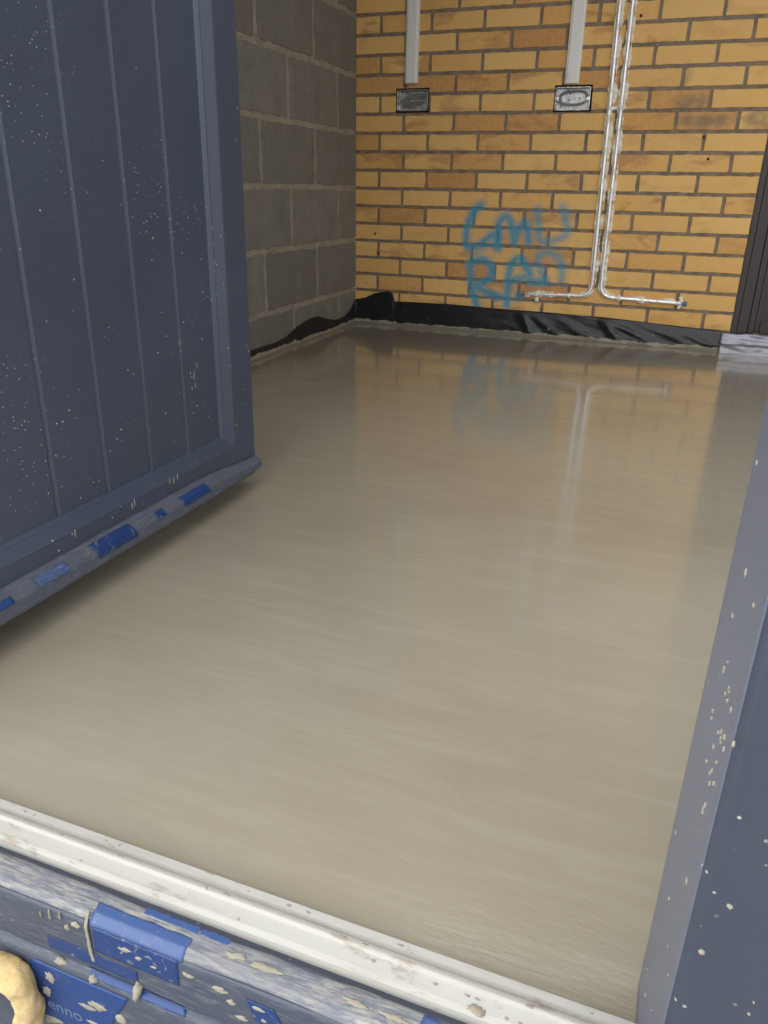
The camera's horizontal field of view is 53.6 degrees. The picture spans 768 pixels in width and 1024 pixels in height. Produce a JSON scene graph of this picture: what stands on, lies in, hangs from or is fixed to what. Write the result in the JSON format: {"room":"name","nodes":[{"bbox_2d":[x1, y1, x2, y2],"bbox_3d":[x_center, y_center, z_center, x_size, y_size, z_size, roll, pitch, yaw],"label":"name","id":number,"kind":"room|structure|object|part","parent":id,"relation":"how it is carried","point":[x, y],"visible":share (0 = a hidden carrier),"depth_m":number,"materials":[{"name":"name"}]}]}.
{"room":"building under construction","nodes":[
{"label":"building under construction","id":0,"kind":"room"},
{"bbox_2d":[235,0,356,350],"bbox_3d":[-0.695,-1.397,2.103,0.142,2.692,3.280,9,24,19],"label":"wall","id":1,"kind":"structure","parent":0,"point":[297,58],"depth_m":2.96,"materials":[{"name":"concrete"}]},
{"bbox_2d":[0,321,767,1022],"bbox_3d":[0.854,-0.113,1.905,3.320,0.077,3.110,9,24,19],"label":"floor","id":2,"kind":"structure","parent":0,"point":[430,674],"depth_m":1.08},
{"bbox_2d":[250,291,728,360],"bbox_3d":[0.113,-0.324,2.125,1.683,0.166,3.036,9,24,19],"label":"plastic sheeting","id":3,"kind":"object","parent":2,"relation":"on","point":[381,307],"visible":0.66,"depth_m":3.40,"materials":[{"name":"black plastic"}]},
{"bbox_2d":[718,333,767,355],"bbox_3d":[1.960,-0.613,2.979,1.200,0.086,0.024,9,24,19],"label":"threshold","id":4,"kind":"object","parent":2,"relation":"on","point":[746,344],"visible":1,"depth_m":3.14,"materials":[{"name":"silver metal"}]},
{"bbox_2d":[355,0,767,332],"bbox_3d":[0.640,-1.929,3.129,1.840,2.468,0.222,9,24,19],"label":"wall","id":5,"kind":"structure","parent":0,"point":[487,196],"depth_m":3.16,"materials":[{"name":"yellow brick"}]},
{"bbox_2d":[405,0,419,83],"bbox_3d":[0.128,-2.456,2.984,0.056,1.360,0.020,9,24,19],"label":"cable trunking","id":6,"kind":"object","parent":5,"relation":"attached to","point":[413,6],"visible":1,"depth_m":3.18,"materials":[{"name":"white plastic"}]},
{"bbox_2d":[397,85,428,111],"bbox_3d":[0.130,-1.789,3.293,0.140,0.098,0.048,9,24,19],"label":"box","id":7,"kind":"object","parent":5,"relation":"attached to","point":[408,100],"visible":0.99,"depth_m":3.29,"materials":[{"name":"metal"}]},
{"bbox_2d":[534,293,538,302],"bbox_3d":[0.678,-0.953,3.384,0.029,0.043,0.025,-16,28,-34],"label":"clip","id":8,"kind":"object","parent":5,"relation":"attached to","point":[536,299],"visible":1,"depth_m":3.38,"materials":[{"name":"white plastic"}]},
{"bbox_2d":[554,84,592,111],"bbox_3d":[0.767,-1.680,3.078,0.138,0.100,0.048,9,24,19],"label":"box","id":9,"kind":"object","parent":5,"relation":"attached to","point":[567,98],"visible":1,"depth_m":3.07,"materials":[{"name":"metal"}]},
{"bbox_2d":[522,0,626,298],"bbox_3d":[0.790,-1.956,2.925,0.323,2.212,0.035,10,24,19],"label":"pipe","id":10,"kind":"object","parent":5,"relation":"attached to","point":[613,91],"visible":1,"depth_m":3.08,"materials":[{"name":"grey metal"}]},
{"bbox_2d":[564,0,587,83],"bbox_3d":[0.762,-2.345,2.771,0.056,1.376,0.020,9,24,19],"label":"cable trunking","id":11,"kind":"object","parent":5,"relation":"attached to","point":[579,7],"visible":1,"depth_m":2.98,"materials":[{"name":"white plastic"}]},
{"bbox_2d":[592,260,608,269],"bbox_3d":[0.920,-1.053,3.243,0.070,0.050,0.029,9,24,19],"label":"clip","id":12,"kind":"object","parent":5,"relation":"attached to","point":[601,262],"visible":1,"depth_m":3.23,"materials":[{"name":"white plastic"}]},
{"bbox_2d":[606,104,625,116],"bbox_3d":[0.920,-1.591,3.019,0.076,0.049,0.028,9,24,19],"label":"clip","id":13,"kind":"object","parent":5,"relation":"attached to","point":[623,107],"visible":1,"depth_m":3.01,"materials":[{"name":"white plastic"}]},
{"bbox_2d":[597,0,686,308],"bbox_3d":[1.104,-1.900,2.818,0.390,2.220,0.040,9,24,19],"label":"pipe","id":14,"kind":"object","parent":5,"relation":"attached to","point":[627,52],"visible":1,"depth_m":3.10,"materials":[{"name":"grey metal"}]},
{"bbox_2d":[730,139,767,334],"bbox_3d":[2.238,-1.713,2.510,1.610,2.322,0.116,9,24,19],"label":"door","id":15,"kind":"structure","parent":5,"relation":"in","point":[750,315],"depth_m":3.08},
{"bbox_3d":[2.272,-0.663,2.945,1.500,0.052,0.095,9,24,19],"label":"rail","id":16,"kind":"part","parent":15,"relation":"part of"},
{"bbox_3d":[1.967,-1.742,2.628,0.800,2.170,0.084,9,24,19],"label":"panel","id":17,"kind":"part","parent":15,"relation":"part of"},
{"bbox_2d":[732,333,767,335],"bbox_3d":[2.234,-0.604,3.035,1.610,0.128,0.170,9,24,19],"label":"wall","id":18,"kind":"structure","parent":0,"point":[732,333],"depth_m":3.17,"materials":[{"name":"grey"}]},
{"bbox_3d":[0.298,-0.520,0.094,3.570,2.700,0.120,9,24,19],"label":"wall","id":19,"kind":"structure","parent":0,"visible":0},
{"bbox_2d":[0,0,261,626],"bbox_3d":[-0.431,-0.855,0.900,0.084,2.017,0.954,9,24,19],"label":"door","id":20,"kind":"structure","parent":19,"relation":"in","point":[126,404],"depth_m":1.18,"materials":[{"name":"paint"}]},
{"bbox_3d":[-0.466,0.029,1.268,0.058,0.079,0.742,9,24,19],"label":"rail","id":21,"kind":"part","parent":20,"relation":"part of","materials":[{"name":"paint"}]},
{"bbox_2d":[0,847,466,1023],"bbox_3d":[-0.209,0.478,0.733,1.100,0.265,0.072,9,24,19],"label":"sill","id":22,"kind":"structure","parent":19,"relation":"attached to","point":[96,953],"depth_m":0.67,"materials":[{"name":"blue"}]},
{"bbox_2d":[0,951,45,1023],"bbox_3d":[-0.402,0.459,0.751,0.152,0.094,0.035,9,24,19],"label":"foam","id":23,"kind":"object","parent":22,"relation":"attached to","point":[18,983],"visible":1,"depth_m":0.72,"materials":[{"name":"beige plastic"}]},
{"bbox_2d":[0,799,635,1023],"bbox_3d":[-0.226,0.361,0.723,0.960,0.068,0.038,9,24,19],"label":"threshold","id":24,"kind":"object","parent":19,"relation":"attached to","point":[455,989],"visible":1,"depth_m":0.66,"materials":[{"name":"white"}]},
{"bbox_2d":[635,396,767,1023],"bbox_3d":[-0.170,-0.539,0.310,1.150,2.290,0.153,9,24,19],"label":"door frame","id":25,"kind":"structure","parent":19,"relation":"attached to","point":[705,961],"depth_m":0.40,"materials":[{"name":"metal"}]}
]}

